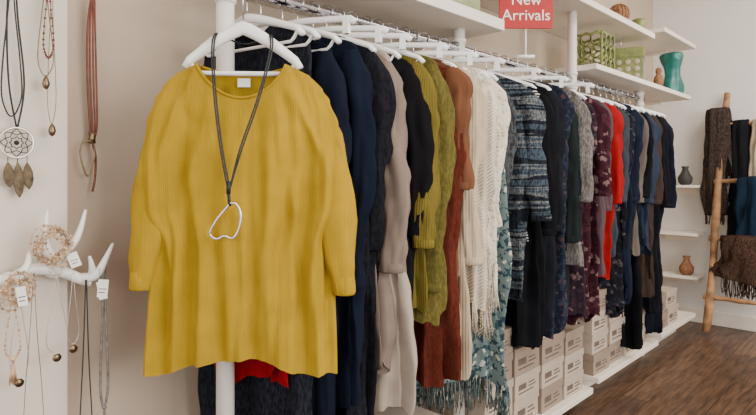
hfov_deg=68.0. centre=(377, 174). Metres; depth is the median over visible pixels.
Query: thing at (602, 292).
cardboard box
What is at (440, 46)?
clothes hanger
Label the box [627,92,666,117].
clothes hanger
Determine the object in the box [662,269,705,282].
corner shelf
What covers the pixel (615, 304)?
floral dress
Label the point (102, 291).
price tag
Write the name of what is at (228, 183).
necklace
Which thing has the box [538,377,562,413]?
cardboard box
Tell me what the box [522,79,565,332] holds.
black knit
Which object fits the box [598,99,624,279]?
cardigan
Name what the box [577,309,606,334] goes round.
cardboard box
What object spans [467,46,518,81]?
clothes hanger
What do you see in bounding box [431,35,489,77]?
clothes hanger
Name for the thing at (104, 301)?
necklace
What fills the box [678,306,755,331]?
baseboard
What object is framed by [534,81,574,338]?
floral blouse
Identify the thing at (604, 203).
mauve top
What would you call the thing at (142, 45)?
wall
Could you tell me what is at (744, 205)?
scarf
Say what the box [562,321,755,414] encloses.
floor
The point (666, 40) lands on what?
wall shelf
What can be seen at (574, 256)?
sweater
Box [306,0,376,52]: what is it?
clothes hanger
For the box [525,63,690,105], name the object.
wall shelf
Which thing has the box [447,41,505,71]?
clothes hanger
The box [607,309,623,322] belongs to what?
cardboard box
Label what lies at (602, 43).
basket
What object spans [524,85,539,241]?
black and white striped top
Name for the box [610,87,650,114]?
clothes hanger
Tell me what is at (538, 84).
clothes hanger
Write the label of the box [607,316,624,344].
cardboard box
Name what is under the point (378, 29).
clothes hanger
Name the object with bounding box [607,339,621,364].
cardboard box
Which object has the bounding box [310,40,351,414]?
dress
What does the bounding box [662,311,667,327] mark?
cardboard box
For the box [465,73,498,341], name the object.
cardigan
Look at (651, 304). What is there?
tunic
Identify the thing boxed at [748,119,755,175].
scarf
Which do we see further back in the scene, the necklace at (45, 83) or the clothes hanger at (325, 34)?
the clothes hanger at (325, 34)
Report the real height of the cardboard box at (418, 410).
0.108 m
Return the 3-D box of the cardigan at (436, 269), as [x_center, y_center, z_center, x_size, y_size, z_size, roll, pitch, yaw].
[0.002,0.039,1.906,0.539,0.916,0.170,0,0,28]
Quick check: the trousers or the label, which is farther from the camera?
the trousers
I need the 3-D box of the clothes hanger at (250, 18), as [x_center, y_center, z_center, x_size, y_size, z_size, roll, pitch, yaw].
[-0.363,-0.441,1.553,0.420,0.193,0.020,0,0,34]
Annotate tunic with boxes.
[400,54,440,315]
[642,114,670,313]
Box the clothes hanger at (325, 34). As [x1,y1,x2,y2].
[277,0,341,51]
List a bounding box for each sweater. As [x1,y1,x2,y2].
[128,63,356,377]
[443,59,487,379]
[561,88,593,266]
[610,105,629,256]
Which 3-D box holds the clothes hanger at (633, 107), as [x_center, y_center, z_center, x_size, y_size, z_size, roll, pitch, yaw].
[1.301,-0.441,3.276,0.420,0.193,0.020,0,0,24]
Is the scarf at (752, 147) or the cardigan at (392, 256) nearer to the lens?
the cardigan at (392, 256)
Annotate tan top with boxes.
[415,58,474,339]
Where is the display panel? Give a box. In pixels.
[0,0,67,414]
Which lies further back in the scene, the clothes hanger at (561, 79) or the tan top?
the clothes hanger at (561, 79)
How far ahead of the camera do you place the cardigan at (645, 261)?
3.40 m
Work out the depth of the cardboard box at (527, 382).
2.47 m
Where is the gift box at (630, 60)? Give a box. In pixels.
[604,46,644,79]
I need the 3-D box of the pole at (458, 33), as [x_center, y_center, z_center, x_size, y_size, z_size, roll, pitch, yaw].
[0.328,0.305,2.269,0.058,1.789,0.058,0,0,44]
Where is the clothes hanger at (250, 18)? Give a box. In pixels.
[200,0,305,57]
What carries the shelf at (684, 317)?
on the floor
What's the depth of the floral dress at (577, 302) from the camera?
2.68 m
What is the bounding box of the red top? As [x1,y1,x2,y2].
[198,359,287,387]
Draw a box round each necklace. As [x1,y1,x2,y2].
[0,0,22,116]
[0,0,34,197]
[4,288,21,385]
[9,284,28,386]
[23,273,43,414]
[37,0,53,89]
[42,0,54,58]
[46,275,67,361]
[47,0,55,136]
[67,273,78,352]
[79,0,97,191]
[79,280,92,414]
[99,267,108,414]
[209,33,273,239]
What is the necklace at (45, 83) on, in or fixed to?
hanging from the wall hook
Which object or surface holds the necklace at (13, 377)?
hanging from the hook rack
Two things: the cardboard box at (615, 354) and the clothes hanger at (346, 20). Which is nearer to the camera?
the clothes hanger at (346, 20)
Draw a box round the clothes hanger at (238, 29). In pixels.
[182,0,302,75]
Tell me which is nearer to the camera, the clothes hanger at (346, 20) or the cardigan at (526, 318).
the clothes hanger at (346, 20)
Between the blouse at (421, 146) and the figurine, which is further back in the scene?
the figurine
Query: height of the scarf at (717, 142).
0.918 m
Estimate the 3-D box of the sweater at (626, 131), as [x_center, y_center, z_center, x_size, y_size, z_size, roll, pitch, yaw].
[1.090,0.021,3.083,0.542,0.873,0.156,0,0,28]
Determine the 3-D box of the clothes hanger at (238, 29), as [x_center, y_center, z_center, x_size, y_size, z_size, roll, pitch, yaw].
[-0.342,-0.399,1.421,0.304,0.297,0.028,0,0,-3]
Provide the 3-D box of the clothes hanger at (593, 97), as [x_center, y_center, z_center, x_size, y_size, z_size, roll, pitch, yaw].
[0.953,-0.441,2.916,0.420,0.193,0.020,0,0,28]
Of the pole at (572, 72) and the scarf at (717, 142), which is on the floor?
the pole at (572, 72)
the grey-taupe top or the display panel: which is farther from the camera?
the grey-taupe top
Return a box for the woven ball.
[610,3,629,18]
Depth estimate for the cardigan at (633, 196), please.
3.11 m
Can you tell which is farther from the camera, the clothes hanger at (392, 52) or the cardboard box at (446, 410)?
the cardboard box at (446, 410)
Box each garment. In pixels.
[198,26,312,414]
[315,37,376,408]
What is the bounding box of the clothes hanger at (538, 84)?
[500,55,551,90]
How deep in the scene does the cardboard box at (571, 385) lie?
2.79 m
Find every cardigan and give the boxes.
[335,35,395,414]
[375,53,410,374]
[404,50,455,325]
[414,65,466,387]
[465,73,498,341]
[494,74,551,301]
[496,81,517,201]
[505,86,558,349]
[565,112,581,305]
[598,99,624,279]
[611,100,643,303]
[638,110,663,296]
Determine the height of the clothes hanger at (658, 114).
0.193 m
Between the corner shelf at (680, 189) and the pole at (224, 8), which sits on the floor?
the pole at (224, 8)
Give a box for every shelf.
[247,0,503,48]
[480,0,654,50]
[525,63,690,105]
[538,385,592,414]
[582,339,657,386]
[615,27,695,56]
[648,310,695,341]
[660,229,705,240]
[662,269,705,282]
[676,185,700,194]
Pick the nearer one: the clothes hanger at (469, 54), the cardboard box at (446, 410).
the clothes hanger at (469, 54)
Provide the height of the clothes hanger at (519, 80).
0.193 m
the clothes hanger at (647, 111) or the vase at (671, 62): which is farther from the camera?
the vase at (671, 62)
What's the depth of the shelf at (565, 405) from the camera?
2.72 m
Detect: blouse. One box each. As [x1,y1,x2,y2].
[388,54,434,299]
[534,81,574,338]
[638,112,660,255]
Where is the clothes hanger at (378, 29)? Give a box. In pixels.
[316,4,388,43]
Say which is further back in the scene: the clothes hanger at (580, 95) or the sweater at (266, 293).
the clothes hanger at (580, 95)
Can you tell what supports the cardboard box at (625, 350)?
on the shelf at (587, 380)
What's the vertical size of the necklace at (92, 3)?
0.581 m
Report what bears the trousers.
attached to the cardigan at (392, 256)
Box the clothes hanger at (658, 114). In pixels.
[621,90,660,115]
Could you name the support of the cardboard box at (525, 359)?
on the cardboard box at (527, 382)
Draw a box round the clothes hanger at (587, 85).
[548,69,594,93]
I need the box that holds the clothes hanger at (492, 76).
[440,38,498,81]
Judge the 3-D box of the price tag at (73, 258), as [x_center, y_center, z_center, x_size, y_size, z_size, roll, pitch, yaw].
[-0.741,0.192,1.365,0.035,0.072,0.002,0,0,-17]
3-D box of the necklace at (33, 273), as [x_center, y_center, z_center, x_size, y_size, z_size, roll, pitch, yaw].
[-0.819,0.472,1.333,0.018,0.474,0.044,0,0,44]
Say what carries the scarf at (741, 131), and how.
hanging from the wooden ladder
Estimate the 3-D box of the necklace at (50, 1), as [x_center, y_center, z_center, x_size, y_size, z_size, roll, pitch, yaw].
[-0.815,-0.390,1.385,0.009,0.206,0.029,0,0,44]
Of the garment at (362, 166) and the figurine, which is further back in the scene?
the figurine
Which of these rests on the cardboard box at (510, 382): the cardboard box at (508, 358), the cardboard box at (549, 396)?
the cardboard box at (508, 358)
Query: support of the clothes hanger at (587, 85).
hanging from the rail
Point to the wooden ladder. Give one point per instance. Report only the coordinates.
(710, 296)
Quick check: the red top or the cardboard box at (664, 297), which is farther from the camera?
the cardboard box at (664, 297)
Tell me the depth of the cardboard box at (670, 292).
3.95 m
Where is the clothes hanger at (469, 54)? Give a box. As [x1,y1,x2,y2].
[414,32,478,65]
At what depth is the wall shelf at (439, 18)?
2.08 m
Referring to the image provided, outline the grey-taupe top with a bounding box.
[630,109,648,255]
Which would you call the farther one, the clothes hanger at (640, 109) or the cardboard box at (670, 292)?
the cardboard box at (670, 292)
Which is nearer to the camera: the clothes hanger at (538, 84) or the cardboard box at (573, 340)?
the clothes hanger at (538, 84)
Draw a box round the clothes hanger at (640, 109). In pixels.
[604,85,645,112]
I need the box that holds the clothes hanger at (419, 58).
[362,16,424,63]
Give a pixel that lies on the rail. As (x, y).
(311, 8)
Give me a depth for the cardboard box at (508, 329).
2.37 m
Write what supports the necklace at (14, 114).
hanging from the wall hook
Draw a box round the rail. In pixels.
[260,0,644,100]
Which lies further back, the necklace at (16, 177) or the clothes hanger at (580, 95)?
the clothes hanger at (580, 95)
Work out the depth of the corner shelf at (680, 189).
4.57 m
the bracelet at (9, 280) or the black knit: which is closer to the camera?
the bracelet at (9, 280)
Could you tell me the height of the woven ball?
0.128 m
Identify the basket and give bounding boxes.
[577,30,614,68]
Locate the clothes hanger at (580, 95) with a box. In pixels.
[538,66,586,99]
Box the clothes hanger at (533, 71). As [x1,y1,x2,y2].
[485,52,541,79]
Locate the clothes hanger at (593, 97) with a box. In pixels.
[558,72,603,101]
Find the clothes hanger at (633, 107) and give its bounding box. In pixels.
[597,83,639,111]
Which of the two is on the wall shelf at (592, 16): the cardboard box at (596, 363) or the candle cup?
the candle cup
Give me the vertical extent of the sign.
0.328 m
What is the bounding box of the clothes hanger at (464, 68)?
[410,29,469,71]
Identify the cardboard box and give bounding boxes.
[374,405,439,414]
[419,400,511,414]
[423,378,513,414]
[471,352,512,390]
[505,325,512,354]
[511,388,538,414]
[512,345,540,376]
[512,365,539,401]
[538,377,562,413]
[539,330,564,364]
[539,355,563,388]
[562,369,583,399]
[563,347,583,378]
[564,324,583,355]
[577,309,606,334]
[583,328,607,354]
[583,347,609,375]
[599,289,606,310]
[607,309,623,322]
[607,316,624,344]
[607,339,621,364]
[622,346,633,355]
[642,308,644,327]
[642,327,647,343]
[661,286,676,307]
[662,294,666,311]
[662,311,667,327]
[666,303,678,325]
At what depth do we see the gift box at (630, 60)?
3.51 m
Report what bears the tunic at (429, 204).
hanging from the clothes hanger at (419, 58)
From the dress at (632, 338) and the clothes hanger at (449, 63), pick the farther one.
the dress at (632, 338)
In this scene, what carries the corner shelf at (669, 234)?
attached to the wall at (723, 32)
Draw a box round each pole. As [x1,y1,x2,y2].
[214,0,235,414]
[452,28,465,414]
[567,11,577,323]
[635,91,643,355]
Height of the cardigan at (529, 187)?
0.935 m
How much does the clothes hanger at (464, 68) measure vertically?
0.193 m
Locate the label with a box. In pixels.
[238,78,249,86]
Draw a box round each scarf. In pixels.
[415,166,511,414]
[700,107,731,224]
[709,235,755,299]
[727,119,751,234]
[733,176,755,235]
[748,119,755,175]
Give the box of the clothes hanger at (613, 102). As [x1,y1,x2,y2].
[578,77,620,107]
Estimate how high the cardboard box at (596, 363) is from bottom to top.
0.109 m
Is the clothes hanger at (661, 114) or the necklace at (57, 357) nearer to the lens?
the necklace at (57, 357)
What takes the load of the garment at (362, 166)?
hanging from the clothes hanger at (370, 47)
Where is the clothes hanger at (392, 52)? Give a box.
[335,8,401,60]
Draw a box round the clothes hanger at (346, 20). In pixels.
[259,0,356,34]
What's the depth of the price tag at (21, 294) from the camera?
1.28 m
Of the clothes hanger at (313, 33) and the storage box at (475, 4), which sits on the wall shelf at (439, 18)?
the storage box at (475, 4)
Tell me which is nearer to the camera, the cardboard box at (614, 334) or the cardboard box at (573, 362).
the cardboard box at (573, 362)
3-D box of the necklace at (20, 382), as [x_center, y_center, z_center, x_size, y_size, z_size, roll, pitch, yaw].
[-0.842,0.376,1.313,0.006,0.242,0.040,0,0,44]
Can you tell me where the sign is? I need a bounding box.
[499,0,552,57]
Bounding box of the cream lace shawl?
[464,65,510,318]
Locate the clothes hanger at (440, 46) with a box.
[381,23,448,58]
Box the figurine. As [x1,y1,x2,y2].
[653,67,663,85]
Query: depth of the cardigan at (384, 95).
1.64 m
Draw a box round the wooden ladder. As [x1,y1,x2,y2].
[702,92,755,332]
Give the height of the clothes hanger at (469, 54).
0.134 m
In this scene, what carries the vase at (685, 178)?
on the corner shelf at (680, 189)
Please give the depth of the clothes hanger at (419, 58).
1.82 m
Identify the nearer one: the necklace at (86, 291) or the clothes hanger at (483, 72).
the necklace at (86, 291)
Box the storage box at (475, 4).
[452,0,479,10]
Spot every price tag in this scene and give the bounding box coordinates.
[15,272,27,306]
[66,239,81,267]
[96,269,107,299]
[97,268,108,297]
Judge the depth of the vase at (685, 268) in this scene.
4.46 m
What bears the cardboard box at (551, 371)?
on the cardboard box at (549, 396)
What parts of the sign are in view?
panel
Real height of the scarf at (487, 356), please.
1.378 m
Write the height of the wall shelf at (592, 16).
0.055 m
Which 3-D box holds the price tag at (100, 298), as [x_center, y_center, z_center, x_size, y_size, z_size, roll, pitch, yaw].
[-0.699,0.276,1.418,0.026,0.081,0.002,0,0,-17]
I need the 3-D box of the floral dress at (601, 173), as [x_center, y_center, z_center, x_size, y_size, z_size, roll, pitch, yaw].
[0.893,0.169,2.831,0.548,1.143,0.152,0,0,27]
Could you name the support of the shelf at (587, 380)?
on the floor
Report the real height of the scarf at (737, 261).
0.476 m
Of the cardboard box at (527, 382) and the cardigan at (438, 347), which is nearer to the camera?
the cardigan at (438, 347)
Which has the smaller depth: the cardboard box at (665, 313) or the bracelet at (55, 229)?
the bracelet at (55, 229)
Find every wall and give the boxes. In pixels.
[68,0,652,414]
[653,0,755,316]
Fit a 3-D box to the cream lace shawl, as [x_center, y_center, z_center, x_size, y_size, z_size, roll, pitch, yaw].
[0.226,0.063,2.152,0.553,0.977,0.149,0,0,16]
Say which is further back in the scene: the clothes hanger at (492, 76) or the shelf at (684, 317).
the shelf at (684, 317)
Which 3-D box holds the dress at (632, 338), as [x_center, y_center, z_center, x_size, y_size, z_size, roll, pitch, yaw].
[1.350,0.297,3.350,0.542,1.448,0.153,0,0,25]
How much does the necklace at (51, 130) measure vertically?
0.394 m
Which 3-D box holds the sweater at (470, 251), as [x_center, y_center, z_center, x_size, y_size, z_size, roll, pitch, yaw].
[0.134,0.147,2.067,0.536,1.145,0.147,0,0,17]
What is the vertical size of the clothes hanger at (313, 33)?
0.193 m
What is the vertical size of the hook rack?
0.202 m
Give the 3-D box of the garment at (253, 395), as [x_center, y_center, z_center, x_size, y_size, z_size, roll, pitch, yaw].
[-0.356,0.258,1.611,0.419,1.356,0.096,0,0,32]
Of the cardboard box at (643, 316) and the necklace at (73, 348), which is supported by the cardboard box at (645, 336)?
the cardboard box at (643, 316)
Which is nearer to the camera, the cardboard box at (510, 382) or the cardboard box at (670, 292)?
the cardboard box at (510, 382)
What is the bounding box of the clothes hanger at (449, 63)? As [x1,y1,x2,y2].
[402,27,456,66]
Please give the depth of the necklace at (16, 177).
1.35 m
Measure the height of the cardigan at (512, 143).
0.877 m
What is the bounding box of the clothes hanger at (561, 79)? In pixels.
[514,61,568,87]
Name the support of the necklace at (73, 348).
hanging from the hook rack
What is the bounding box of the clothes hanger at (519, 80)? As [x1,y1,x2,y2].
[483,50,536,88]
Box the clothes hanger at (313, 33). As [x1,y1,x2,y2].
[208,0,320,54]
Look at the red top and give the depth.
1.52 m
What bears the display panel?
attached to the wall at (142, 45)
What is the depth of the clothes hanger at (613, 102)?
2.99 m
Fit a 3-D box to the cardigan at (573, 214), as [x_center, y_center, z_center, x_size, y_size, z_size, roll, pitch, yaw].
[0.677,0.109,2.631,0.544,1.018,0.161,0,0,16]
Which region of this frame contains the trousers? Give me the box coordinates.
[374,49,417,414]
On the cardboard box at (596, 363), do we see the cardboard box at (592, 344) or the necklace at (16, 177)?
the cardboard box at (592, 344)
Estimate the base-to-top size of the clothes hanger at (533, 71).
0.134 m
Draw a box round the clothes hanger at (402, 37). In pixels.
[312,11,412,49]
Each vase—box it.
[659,52,684,92]
[677,166,692,184]
[679,256,693,274]
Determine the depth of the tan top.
1.89 m
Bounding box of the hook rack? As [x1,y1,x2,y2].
[0,209,113,287]
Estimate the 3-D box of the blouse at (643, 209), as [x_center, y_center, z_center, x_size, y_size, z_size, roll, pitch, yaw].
[1.432,0.043,3.416,0.520,0.921,0.154,0,0,33]
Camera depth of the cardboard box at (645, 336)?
3.56 m
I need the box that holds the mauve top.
[582,94,612,275]
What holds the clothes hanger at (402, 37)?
hanging from the rail
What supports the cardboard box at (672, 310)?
on the shelf at (684, 317)
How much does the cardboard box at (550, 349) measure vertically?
0.116 m
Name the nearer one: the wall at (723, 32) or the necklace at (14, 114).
the necklace at (14, 114)
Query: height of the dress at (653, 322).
1.448 m
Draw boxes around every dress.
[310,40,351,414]
[566,98,612,324]
[568,97,596,317]
[598,107,635,317]
[620,111,653,349]
[644,117,676,333]
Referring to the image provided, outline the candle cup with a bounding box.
[632,18,645,28]
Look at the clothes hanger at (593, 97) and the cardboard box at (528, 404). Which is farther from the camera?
the clothes hanger at (593, 97)

